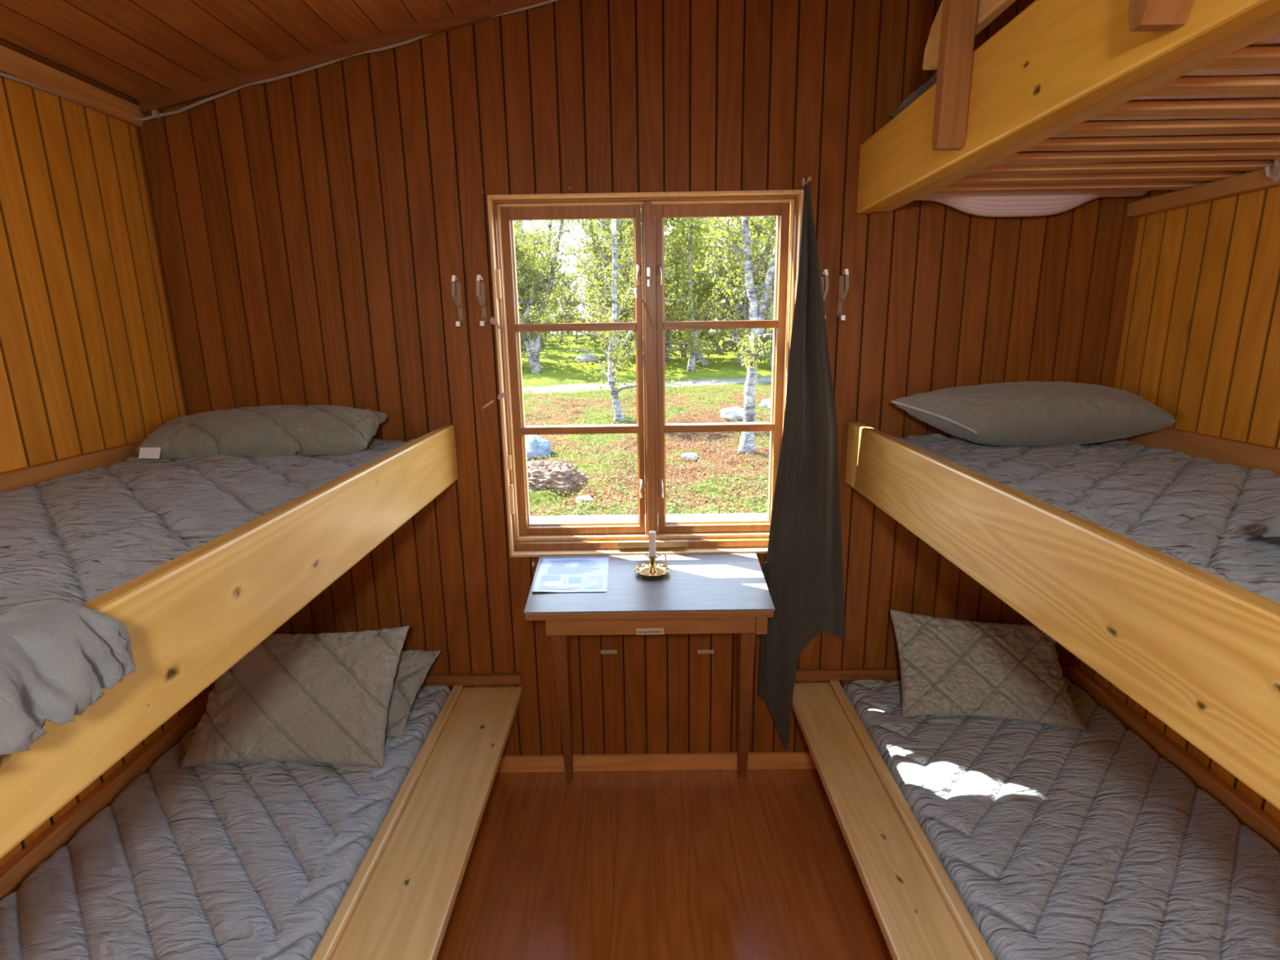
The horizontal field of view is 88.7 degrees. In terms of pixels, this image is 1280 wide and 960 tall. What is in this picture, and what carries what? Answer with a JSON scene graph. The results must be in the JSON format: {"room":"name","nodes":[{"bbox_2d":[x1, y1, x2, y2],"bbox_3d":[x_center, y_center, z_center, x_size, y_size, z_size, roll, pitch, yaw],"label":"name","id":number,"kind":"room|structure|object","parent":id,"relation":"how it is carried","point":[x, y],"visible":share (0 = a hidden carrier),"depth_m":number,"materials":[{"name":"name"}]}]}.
{"room":"cabin bunk room","nodes":[
{"label":"cabin bunk room","id":0,"kind":"room"},
{"bbox_2d":[0,75,214,868],"bbox_3d":[-1.478,0.371,0.498,0.100,2.212,3.300,-1,13,0],"label":"wall","id":1,"kind":"structure","parent":0,"point":[88,364],"depth_m":1.66,"materials":[{"name":"brown wood"}]},
{"bbox_2d":[0,44,143,126],"bbox_3d":[-1.426,-0.657,0.259,0.036,0.047,3.300,-1,13,0],"label":"trim","id":2,"kind":"structure","parent":1,"relation":"attached to","point":[12,63],"depth_m":1.62,"materials":[{"name":"brown wood"}]},
{"bbox_2d":[0,424,457,858],"bbox_3d":[-1.003,0.225,1.141,0.848,0.352,1.979,-1,13,0],"label":"bunk","id":3,"kind":"object","parent":1,"relation":"attached to","point":[189,619],"visible":0.54,"depth_m":0.91,"materials":[{"name":"brown wood"}]},
{"bbox_2d":[0,598,136,755],"bbox_3d":[-0.949,0.195,0.462,0.855,0.138,0.714,-1,13,0],"label":"blanket","id":4,"kind":"object","parent":3,"relation":"on","point":[57,655],"visible":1,"depth_m":0.61,"materials":[{"name":"grey fabric"}]},
{"bbox_2d":[0,438,416,610],"bbox_3d":[-1.012,0.135,1.136,0.762,0.130,1.910,-1,13,0],"label":"mattress","id":5,"kind":"object","parent":3,"relation":"on","point":[74,538],"visible":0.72,"depth_m":1.24,"materials":[{"name":"grey fabric"}]},
{"bbox_2d":[134,404,388,459],"bbox_3d":[-1.077,-0.141,1.831,0.685,0.125,0.268,-1,13,0],"label":"pillow","id":6,"kind":"object","parent":5,"relation":"on","point":[274,429],"visible":1,"depth_m":1.76,"materials":[{"name":"grey fabric"}]},
{"bbox_2d":[0,0,497,104],"bbox_3d":[0.002,-1.074,0.153,3.105,0.799,3.485,-1,13,0],"label":"ceiling","id":7,"kind":"structure","parent":0,"point":[131,51],"depth_m":1.62,"materials":[{"name":"brown wood"}]},
{"bbox_2d":[134,0,1142,755],"bbox_3d":[0.021,-0.378,2.060,3.105,2.918,0.085,-1,13,0],"label":"wall","id":8,"kind":"structure","parent":0,"point":[312,229],"depth_m":1.96,"materials":[{"name":"brown wood"}]},
{"bbox_2d":[0,0,559,120],"bbox_3d":[-0.676,-1.096,1.413,1.534,0.399,0.849,-1,13,0],"label":"cable","id":9,"kind":"object","parent":8,"relation":"attached to","point":[155,113],"visible":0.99,"depth_m":1.82,"materials":[{"name":"beige plastic"}]},
{"bbox_2d":[138,0,549,115],"bbox_3d":[-0.411,-1.286,1.797,1.999,0.482,0.018,-1,13,0],"label":"trim","id":10,"kind":"structure","parent":8,"relation":"attached to","point":[478,14],"depth_m":1.81,"materials":[{"name":"brown wood"}]},
{"bbox_2d":[451,275,463,326],"bbox_3d":[-0.541,-0.530,1.946,0.023,0.143,0.070,-1,13,0],"label":"coat hook","id":11,"kind":"object","parent":8,"relation":"attached to","point":[458,301],"visible":1,"depth_m":1.97,"materials":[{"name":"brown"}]},
{"bbox_2d":[476,275,487,325],"bbox_3d":[-0.469,-0.531,1.945,0.023,0.143,0.070,-1,13,0],"label":"coat hook","id":12,"kind":"object","parent":8,"relation":"attached to","point":[480,285],"visible":1,"depth_m":1.97,"materials":[{"name":"brown"}]},
{"bbox_2d":[481,400,493,408],"bbox_3d":[-0.477,-0.237,2.049,0.041,0.029,0.001,-1,13,0],"label":"scrap","id":13,"kind":"object","parent":8,"relation":"attached to","point":[492,401],"visible":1,"depth_m":2.05,"materials":[{"name":"pink"}]},
{"bbox_2d":[600,649,616,653],"bbox_3d":[-0.107,0.588,2.241,0.054,0.014,0.002,-1,13,0],"label":"label strip","id":14,"kind":"object","parent":8,"relation":"attached to","point":[602,651],"visible":1,"depth_m":2.24,"materials":[{"name":"beige"}]},
{"bbox_2d":[487,189,804,556],"bbox_3d":[0.024,-0.335,2.158,1.060,1.190,0.284,-1,13,0],"label":"window","id":15,"kind":"structure","parent":8,"relation":"in","point":[701,533],"depth_m":2.09,"materials":[{"name":"brown wood"}]},
{"bbox_2d":[489,316,500,329],"bbox_3d":[-0.439,-0.474,1.982,0.031,0.039,0.001,-1,13,0],"label":"scrap","id":16,"kind":"object","parent":15,"relation":"attached to","point":[492,320],"visible":1,"depth_m":1.98,"materials":[{"name":"pink"}]},
{"bbox_2d":[497,392,506,399],"bbox_3d":[-0.428,-0.260,2.031,0.030,0.023,0.001,-1,13,0],"label":"scrap","id":17,"kind":"object","parent":15,"relation":"attached to","point":[502,395],"visible":1,"depth_m":2.03,"materials":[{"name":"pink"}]},
{"bbox_2d":[497,751,816,773],"bbox_3d":[0.045,1.004,2.331,1.360,0.062,0.014,-1,13,0],"label":"baseboard","id":18,"kind":"structure","parent":8,"relation":"attached to","point":[757,760],"depth_m":2.32,"materials":[{"name":"brown wood"}]},
{"bbox_2d":[697,649,713,653],"bbox_3d":[0.225,0.587,2.240,0.054,0.014,0.002,-1,13,0],"label":"label strip","id":19,"kind":"object","parent":8,"relation":"attached to","point":[700,651],"visible":1,"depth_m":2.24,"materials":[{"name":"beige paper"}]},
{"bbox_2d":[801,177,811,187],"bbox_3d":[0.473,-0.852,1.865,0.012,0.024,0.080,-1,13,0],"label":"nail","id":20,"kind":"object","parent":8,"relation":"attached to","point":[809,179],"visible":0.94,"depth_m":1.89,"materials":[{"name":"silver metal"}]},
{"bbox_2d":[758,182,844,751],"bbox_3d":[0.517,0.036,2.004,0.276,1.770,0.100,-1,13,0],"label":"curtain","id":21,"kind":"object","parent":20,"relation":"hanging from","point":[803,574],"visible":1,"depth_m":1.99,"materials":[{"name":"grey fabric"}]},
{"bbox_2d":[821,269,828,300],"bbox_3d":[0.542,-0.546,1.941,0.023,0.143,0.070,-1,13,0],"label":"coat hook","id":22,"kind":"object","parent":8,"relation":"attached to","point":[825,271],"visible":0.36,"depth_m":1.92,"materials":[{"name":"brown"}]},
{"bbox_2d":[836,268,848,319],"bbox_3d":[0.601,-0.547,1.941,0.023,0.143,0.070,-1,13,0],"label":"coat hook","id":23,"kind":"object","parent":8,"relation":"attached to","point":[842,295],"visible":1,"depth_m":1.96,"materials":[{"name":"brown"}]},
{"bbox_2d":[436,768,892,959],"bbox_3d":[0.042,1.457,0.699,3.105,0.080,3.400,-1,13,0],"label":"floor","id":24,"kind":"structure","parent":0,"point":[708,864],"depth_m":1.90,"materials":[{"name":"brown wood"}]},
{"bbox_2d":[0,673,522,959],"bbox_3d":[-0.910,1.075,1.355,1.006,0.395,1.950,-1,13,0],"label":"bunk","id":25,"kind":"object","parent":24,"relation":"on","point":[398,904],"visible":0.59,"depth_m":1.61,"materials":[{"name":"brown wood"}]},
{"bbox_2d":[0,684,450,959],"bbox_3d":[-1.014,0.980,1.327,0.732,0.152,1.900,-1,13,0],"label":"mattress","id":26,"kind":"object","parent":25,"relation":"on","point":[247,860],"visible":0.62,"depth_m":1.49,"materials":[{"name":"grey fabric"}]},
{"bbox_2d":[179,625,409,768],"bbox_3d":[-0.977,0.615,1.890,0.587,0.319,0.265,-1,13,0],"label":"pillow","id":27,"kind":"object","parent":26,"relation":"on","point":[324,697],"visible":0.93,"depth_m":1.83,"materials":[{"name":"grey fabric"}]},
{"bbox_2d":[385,649,441,738],"bbox_3d":[-0.940,0.641,2.047,0.581,0.197,0.238,1,13,7],"label":"pillow","id":28,"kind":"object","parent":26,"relation":"on","point":[413,666],"visible":0.14,"depth_m":2.01,"materials":[{"name":"grey fabric"}]},
{"bbox_2d":[524,552,774,779],"bbox_3d":[0.032,0.688,2.033,0.710,0.813,0.448,-1,13,0],"label":"table","id":29,"kind":"object","parent":24,"relation":"on","point":[700,593],"visible":0.94,"depth_m":1.84,"materials":[{"name":"grey wood"}]},
{"bbox_2d":[532,557,608,592],"bbox_3d":[-0.204,0.278,1.982,0.222,0.015,0.296,-1,13,0],"label":"information sheet","id":30,"kind":"object","parent":29,"relation":"on","point":[555,575],"visible":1,"depth_m":1.97,"materials":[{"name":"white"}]},
{"bbox_2d":[537,573,604,589],"bbox_3d":[-0.201,0.297,1.920,0.189,0.003,0.117,-1,13,0],"label":"picture","id":31,"kind":"object","parent":30,"relation":"on","point":[544,581],"depth_m":1.92,"materials":[{"name":"beige"}]},
{"bbox_2d":[634,552,671,576],"bbox_3d":[0.038,0.255,1.977,0.113,0.056,0.113,-1,13,0],"label":"candlestick","id":32,"kind":"object","parent":29,"relation":"on","point":[651,569],"visible":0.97,"depth_m":1.98,"materials":[{"name":"gold metal"}]},
{"bbox_2d":[648,530,656,556],"bbox_3d":[0.037,0.191,1.962,0.021,0.081,0.021,-1,13,0],"label":"candle","id":33,"kind":"object","parent":32,"relation":"on","point":[652,546],"visible":1,"depth_m":1.95,"materials":[{"name":"white wax"}]},
{"bbox_2d":[791,665,1279,959],"bbox_3d":[0.997,1.048,1.347,0.988,0.395,1.950,-1,13,0],"label":"bunk","id":34,"kind":"object","parent":24,"relation":"on","point":[919,913],"visible":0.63,"depth_m":1.63,"materials":[{"name":"brown wood"}]},
{"bbox_2d":[842,676,1279,959],"bbox_3d":[1.073,0.950,1.319,0.763,0.152,1.900,-1,13,0],"label":"mattress","id":35,"kind":"object","parent":34,"relation":"on","point":[1057,842],"visible":0.84,"depth_m":1.52,"materials":[{"name":"grey fabric"}]},
{"bbox_2d":[888,608,1087,730],"bbox_3d":[1.064,0.573,2.013,0.544,0.273,0.274,-1,13,0],"label":"pillow","id":36,"kind":"object","parent":35,"relation":"on","point":[949,667],"visible":0.98,"depth_m":2.00,"materials":[{"name":"grey fabric"}]},
{"bbox_2d":[1073,159,1279,822],"bbox_3d":[1.522,0.009,0.411,0.100,2.866,3.300,-1,13,0],"label":"wall","id":37,"kind":"structure","parent":0,"point":[1200,343],"depth_m":1.69,"materials":[{"name":"brown wood"}]},
{"bbox_2d":[844,421,1279,809],"bbox_3d":[1.065,0.195,1.132,0.826,0.350,1.979,-1,13,0],"label":"bunk","id":38,"kind":"object","parent":37,"relation":"attached to","point":[1198,650],"visible":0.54,"depth_m":0.92,"materials":[{"name":"brown wood"}]},
{"bbox_2d":[892,433,1279,603],"bbox_3d":[1.074,0.113,1.129,0.735,0.114,1.910,-1,13,0],"label":"mattress","id":39,"kind":"object","parent":38,"relation":"on","point":[1202,513],"visible":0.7,"depth_m":1.31,"materials":[{"name":"grey fabric"}]},
{"bbox_2d":[891,381,1176,447],"bbox_3d":[1.091,-0.183,1.823,0.693,0.178,0.269,-2,13,-3],"label":"pillow","id":40,"kind":"object","parent":39,"relation":"on","point":[1032,414],"visible":1,"depth_m":1.75,"materials":[{"name":"grey fabric"}]},
{"bbox_2d":[1258,516,1279,537],"bbox_3d":[1.154,0.140,0.617,0.567,0.065,1.040,-1,13,0],"label":"blanket","id":41,"kind":"object","parent":39,"relation":"on","point":[1273,524],"visible":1,"depth_m":0.95,"materials":[{"name":"grey fabric"}]},
{"bbox_2d":[856,0,1279,217],"bbox_3d":[1.017,-0.817,0.851,0.890,0.590,2.070,-1,13,0],"label":"bunk","id":42,"kind":"object","parent":37,"relation":"attached to","point":[1057,66],"visible":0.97,"depth_m":1.18,"materials":[{"name":"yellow wood"}]},
{"bbox_2d":[914,35,1279,217],"bbox_3d":[1.085,-0.627,0.898,0.700,0.202,2.035,-1,13,0],"label":"mattress","id":43,"kind":"object","parent":42,"relation":"on","point":[1020,204],"visible":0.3,"depth_m":1.58,"materials":[{"name":"grey fabric"}]},
{"bbox_2d":[888,71,937,118],"bbox_3d":[0.968,-0.984,1.675,0.550,0.140,0.310,-1,13,0],"label":"pillow","id":44,"kind":"object","parent":43,"relation":"on","point":[921,90],"visible":0.04,"depth_m":1.71,"materials":[{"name":"grey fabric"}]},
{"bbox_2d":[1264,159,1279,182],"bbox_3d":[1.410,-0.709,1.460,0.041,0.083,0.016,-2,13,-6],"label":"coat hook","id":45,"kind":"object","parent":42,"relation":"attached to","point":[1274,176],"visible":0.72,"depth_m":1.46,"materials":[{"name":"silver metal"}]},
{"label":"outside","id":46,"kind":"structure","parent":0,"visible":0},
{"bbox_2d":[520,331,772,516],"bbox_3d":[0.033,-2.946,17.898,128.440,1.835,64.200,-1,13,0],"label":"ground","id":47,"kind":"structure","parent":46,"point":[558,371],"depth_m":12.67,"materials":[{"name":"green plant"}]},
{"bbox_2d":[513,220,534,342],"bbox_3d":[-5.140,-6.504,22.338,3.240,5.676,3.686,-3,13,-8],"label":"birch tree","id":48,"kind":"object","parent":47,"relation":"on","point":[514,221],"visible":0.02,"depth_m":21.17,"materials":[{"name":"green plant"}]},
{"bbox_2d":[525,435,551,461],"bbox_3d":[-1.602,-0.440,9.860,0.524,0.561,0.557,-1,13,0],"label":"rock","id":49,"kind":"object","parent":47,"relation":"on","point":[535,445],"visible":0.41,"depth_m":9.71,"materials":[{"name":"grey stone"}]},
{"bbox_2d":[515,222,564,348],"bbox_3d":[-4.583,-9.188,31.127,3.966,6.107,3.486,5,14,25],"label":"birch tree","id":50,"kind":"object","parent":47,"relation":"on","point":[543,232],"visible":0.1,"depth_m":30.25,"materials":[{"name":"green plant"}]},
{"bbox_2d":[514,223,568,355],"bbox_3d":[-4.747,-6.590,23.572,3.992,5.060,3.294,-12,17,-39],"label":"birch tree","id":51,"kind":"object","parent":47,"relation":"on","point":[556,289],"visible":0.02,"depth_m":23.61,"materials":[{"name":"green plant"}]},
{"bbox_2d":[514,227,570,357],"bbox_3d":[-4.255,-5.931,21.595,3.216,4.941,3.899,4,14,20],"label":"birch tree","id":52,"kind":"object","parent":47,"relation":"on","point":[515,229],"visible":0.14,"depth_m":21.30,"materials":[{"name":"green plant"}]},
{"bbox_2d":[514,220,574,342],"bbox_3d":[-4.215,-8.722,27.161,4.796,7.387,4.217,7,15,30],"label":"birch tree","id":53,"kind":"object","parent":47,"relation":"on","point":[523,235],"visible":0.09,"depth_m":26.71,"materials":[{"name":"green plant"}]},
{"bbox_2d":[524,220,569,316],"bbox_3d":[-5.915,-11.472,36.982,4.774,7.096,3.570,-12,17,-41],"label":"birch tree","id":54,"kind":"object","parent":47,"relation":"on","point":[532,226],"visible":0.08,"depth_m":36.32,"materials":[{"name":"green plant"}]},
{"bbox_2d":[531,231,572,320],"bbox_3d":[-5.797,-12.409,41.260,3.800,6.656,4.322,7,15,30],"label":"birch tree","id":55,"kind":"object","parent":47,"relation":"on","point":[566,264],"visible":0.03,"depth_m":41.80,"materials":[{"name":"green plant"}]},
{"bbox_2d":[527,459,588,494],"bbox_3d":[-1.209,0.069,8.191,1.142,0.648,0.906,-1,13,0],"label":"mound","id":56,"kind":"object","parent":47,"relation":"on","point":[542,473],"visible":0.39,"depth_m":7.91,"materials":[{"name":"grey stone"}]},
{"bbox_2d":[515,219,601,373],"bbox_3d":[-3.875,-6.519,20.956,4.560,6.294,3.754,5,14,23],"label":"birch tree","id":57,"kind":"object","parent":47,"relation":"on","point":[532,348],"visible":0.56,"depth_m":20.91,"materials":[{"name":"green plant"}]},
{"bbox_2d":[546,272,578,343],"bbox_3d":[-4.336,-9.053,34.574,2.634,4.047,3.193,-3,13,-11],"label":"birch tree","id":58,"kind":"object","parent":47,"relation":"on","point":[562,335],"visible":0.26,"depth_m":34.52,"materials":[{"name":"green plant"}]},
{"bbox_2d":[551,271,588,335],"bbox_3d":[-4.579,-11.190,41.599,3.276,4.153,2.703,1,13,7],"label":"birch tree","id":59,"kind":"object","parent":47,"relation":"on","point":[572,271],"visible":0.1,"depth_m":41.41,"materials":[{"name":"green plant"}]},
{"bbox_2d":[558,271,586,339],"bbox_3d":[-3.853,-9.815,36.761,2.314,3.868,1.967,11,17,41],"label":"birch tree","id":60,"kind":"object","parent":47,"relation":"on","point":[565,284],"visible":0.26,"depth_m":36.79,"materials":[{"name":"green plant"}]},
{"bbox_2d":[564,274,588,335],"bbox_3d":[-4.842,-12.314,45.931,2.523,4.217,2.145,-1,13,-1],"label":"birch tree","id":61,"kind":"object","parent":47,"relation":"on","point":[577,274],"visible":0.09,"depth_m":45.71,"materials":[{"name":"green plant"}]},
{"bbox_2d":[575,494,595,502],"bbox_3d":[-0.641,0.233,7.637,0.234,0.119,0.144,-1,13,0],"label":"rock","id":62,"kind":"object","parent":47,"relation":"on","point":[586,497],"visible":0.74,"depth_m":7.59,"materials":[{"name":"grey stone"}]},
{"bbox_2d":[569,260,602,339],"bbox_3d":[-2.350,-9.364,33.584,2.402,4.773,3.211,-13,18,-42],"label":"birch tree","id":63,"kind":"object","parent":47,"relation":"on","point":[588,260],"visible":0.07,"depth_m":33.37,"materials":[{"name":"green plant"}]},
{"bbox_2d":[574,353,601,362],"bbox_3d":[-2.025,-4.728,25.598,1.058,0.431,0.657,-1,13,0],"label":"rock","id":64,"kind":"object","parent":47,"relation":"on","point":[585,356],"visible":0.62,"depth_m":25.38,"materials":[{"name":"grey stone"}]},
{"bbox_2d":[555,218,631,337],"bbox_3d":[-1.657,-9.620,30.930,5.288,6.702,4.362,2,14,14],"label":"birch tree","id":65,"kind":"object","parent":47,"relation":"on","point":[569,296],"visible":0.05,"depth_m":30.77,"materials":[{"name":"green plant"}]},
{"bbox_2d":[550,218,641,356],"bbox_3d":[-1.198,-8.074,24.765,4.841,7.196,3.621,8,16,34],"label":"birch tree","id":66,"kind":"object","parent":47,"relation":"on","point":[593,223],"visible":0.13,"depth_m":24.87,"materials":[{"name":"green plant"}]},
{"bbox_2d":[576,218,634,342],"bbox_3d":[-0.734,-9.692,31.036,4.702,6.990,3.517,3,14,17],"label":"birch tree","id":67,"kind":"object","parent":47,"relation":"on","point":[625,219],"visible":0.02,"depth_m":31.23,"materials":[{"name":"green plant"}]},
{"bbox_2d":[552,218,667,367],"bbox_3d":[-0.987,-7.334,21.711,3.674,7.303,4.913,-7,14,-25],"label":"birch tree","id":68,"kind":"object","parent":47,"relation":"on","point":[620,223],"visible":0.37,"depth_m":21.81,"materials":[{"name":"green plant"}]},
{"bbox_2d":[550,218,694,422],"bbox_3d":[-0.352,-3.614,11.996,2.724,5.240,2.293,-1,13,0],"label":"birch tree","id":69,"kind":"object","parent":47,"relation":"on","point":[613,357],"visible":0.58,"depth_m":12.01,"materials":[{"name":"green plant"}]},
{"bbox_2d":[578,218,679,353],"bbox_3d":[-0.557,-7.793,26.042,4.398,5.574,3.628,-11,17,-38],"label":"birch tree","id":70,"kind":"object","parent":47,"relation":"on","point":[625,273],"visible":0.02,"depth_m":26.04,"materials":[{"name":"green plant"}]},
{"bbox_2d":[523,384,771,515],"bbox_3d":[0.362,-0.596,10.305,18.357,0.646,15.394,-1,13,0],"label":"scrub","id":71,"kind":"object","parent":47,"relation":"on","point":[713,507],"visible":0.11,"depth_m":8.56,"materials":[{"name":"green plant"}]},
{"bbox_2d":[523,385,771,515],"bbox_3d":[0.432,-0.592,10.299,18.341,0.634,15.428,-1,13,0],"label":"heather","id":72,"kind":"object","parent":47,"relation":"on","point":[542,396],"visible":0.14,"depth_m":10.25,"materials":[{"name":"plant"}]},
{"bbox_2d":[593,218,715,362],"bbox_3d":[0.696,-8.045,23.524,4.572,7.643,3.887,5,14,24],"label":"birch tree","id":73,"kind":"object","parent":47,"relation":"on","point":[666,357],"visible":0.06,"depth_m":23.87,"materials":[{"name":"green plant"}]},
{"bbox_2d":[587,212,722,358],"bbox_3d":[0.540,-6.649,20.163,4.075,6.812,3.465,2,13,14],"label":"birch tree","id":74,"kind":"object","parent":47,"relation":"on","point":[671,316],"visible":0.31,"depth_m":20.28,"materials":[{"name":"green plant"}]},
{"bbox_2d":[602,204,749,372],"bbox_3d":[1.170,-7.031,21.039,4.136,7.246,4.705,4,14,19],"label":"birch tree","id":75,"kind":"object","parent":47,"relation":"on","point":[693,227],"visible":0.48,"depth_m":20.25,"materials":[{"name":"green plant"}]},
{"bbox_2d":[680,452,698,460],"bbox_3d":[0.730,-0.343,9.882,0.313,0.140,0.214,2,13,13],"label":"rock","id":76,"kind":"object","parent":47,"relation":"on","point":[691,455],"visible":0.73,"depth_m":9.81,"materials":[{"name":"grey stone"}]},
{"bbox_2d":[663,217,717,347],"bbox_3d":[1.844,-9.313,30.174,3.357,6.600,3.949,-8,15,-28],"label":"birch tree","id":77,"kind":"object","parent":47,"relation":"on","point":[669,345],"visible":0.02,"depth_m":29.95,"materials":[{"name":"green plant"}]},
{"bbox_2d":[663,217,721,357],"bbox_3d":[1.701,-7.904,25.934,3.178,6.316,4.250,-1,13,0],"label":"birch tree","id":78,"kind":"object","parent":47,"relation":"on","point":[682,355],"visible":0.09,"depth_m":26.01,"materials":[{"name":"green plant"}]},
{"bbox_2d":[663,217,728,367],"bbox_3d":[1.656,-6.878,22.886,2.931,5.868,3.037,3,14,17],"label":"birch tree","id":79,"kind":"object","parent":47,"relation":"on","point":[703,362],"visible":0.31,"depth_m":22.73,"materials":[{"name":"green plant"}]},
{"bbox_2d":[665,217,743,359],"bbox_3d":[2.547,-7.656,24.924,3.535,6.193,4.021,-3,13,-9],"label":"birch tree","id":80,"kind":"object","parent":47,"relation":"on","point":[700,276],"visible":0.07,"depth_m":24.86,"materials":[{"name":"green plant"}]},
{"bbox_2d":[691,217,726,313],"bbox_3d":[3.474,-11.861,36.986,5.281,7.850,3.950,-10,16,-35],"label":"birch tree","id":81,"kind":"object","parent":47,"relation":"on","point":[703,217],"visible":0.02,"depth_m":36.40,"materials":[{"name":"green plant"}]},
{"bbox_2d":[704,227,728,306],"bbox_3d":[3.620,-12.806,41.689,4.045,7.086,4.601,-1,13,-1],"label":"birch tree","id":82,"kind":"object","parent":47,"relation":"on","point":[717,228],"visible":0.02,"depth_m":40.73,"materials":[{"name":"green plant"}]},
{"bbox_2d":[681,217,753,354],"bbox_3d":[3.431,-8.782,27.999,4.043,6.757,3.437,3,14,15],"label":"birch tree","id":83,"kind":"object","parent":47,"relation":"on","point":[737,222],"visible":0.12,"depth_m":27.67,"materials":[{"name":"green plant"}]},
{"bbox_2d":[675,216,773,368],"bbox_3d":[3.414,-6.514,21.787,4.484,5.683,3.699,-1,13,0],"label":"birch tree","id":84,"kind":"object","parent":47,"relation":"on","point":[744,307],"visible":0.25,"depth_m":21.92,"materials":[{"name":"green plant"}]},
{"bbox_2d":[719,406,743,421],"bbox_3d":[1.848,-1.266,12.749,0.605,0.338,0.422,-1,13,0],"label":"rock","id":85,"kind":"object","parent":47,"relation":"on","point":[735,412],"visible":0.62,"depth_m":12.59,"materials":[{"name":"grey stone"}]},
{"bbox_2d":[693,216,776,454],"bbox_3d":[1.875,-2.670,9.143,2.163,4.847,1.998,-1,13,0],"label":"birch tree","id":86,"kind":"object","parent":47,"relation":"on","point":[747,442],"visible":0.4,"depth_m":9.30,"materials":[{"name":"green plant"}]},
{"bbox_2d":[712,248,761,342],"bbox_3d":[5.029,-9.417,32.893,3.372,5.180,4.087,-2,13,-6],"label":"birch tree","id":87,"kind":"object","parent":47,"relation":"on","point":[733,249],"visible":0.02,"depth_m":32.82,"materials":[{"name":"green plant"}]},
{"bbox_2d":[711,231,769,346],"bbox_3d":[3.999,-9.202,30.722,3.411,5.976,3.880,-13,18,-43],"label":"birch tree","id":88,"kind":"object","parent":47,"relation":"on","point":[717,232],"visible":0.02,"depth_m":30.99,"materials":[{"name":"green plant"}]},
{"bbox_2d":[708,216,774,370],"bbox_3d":[4.383,-7.166,20.816,3.713,7.380,4.965,10,17,40],"label":"birch tree","id":89,"kind":"object","parent":47,"relation":"on","point":[755,240],"visible":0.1,"depth_m":21.03,"materials":[{"name":"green plant"}]},
{"bbox_2d":[711,216,774,358],"bbox_3d":[4.689,-7.650,24.956,4.008,6.158,4.858,-6,14,-22],"label":"birch tree","id":90,"kind":"object","parent":47,"relation":"on","point":[722,255],"visible":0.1,"depth_m":24.66,"materials":[{"name":"green plant"}]},
{"bbox_2d":[715,225,771,351],"bbox_3d":[4.345,-8.021,27.149,3.628,5.588,3.190,-7,14,-25],"label":"birch tree","id":91,"kind":"object","parent":47,"relation":"on","point":[742,336],"visible":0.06,"depth_m":27.30,"materials":[{"name":"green plant"}]},
{"bbox_2d":[726,235,768,331],"bbox_3d":[5.761,-9.256,31.118,4.620,5.856,3.812,0,13,6],"label":"birch tree","id":92,"kind":"object","parent":47,"relation":"on","point":[754,235],"visible":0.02,"depth_m":31.41,"materials":[{"name":"green plant"}]},
{"bbox_2d":[758,397,771,408],"bbox_3d":[3.011,-1.639,14.468,0.808,0.371,0.541,-1,13,0],"label":"rock","id":93,"kind":"object","parent":47,"relation":"on","point":[766,402],"visible":0.22,"depth_m":14.34,"materials":[{"name":"grey stone"}]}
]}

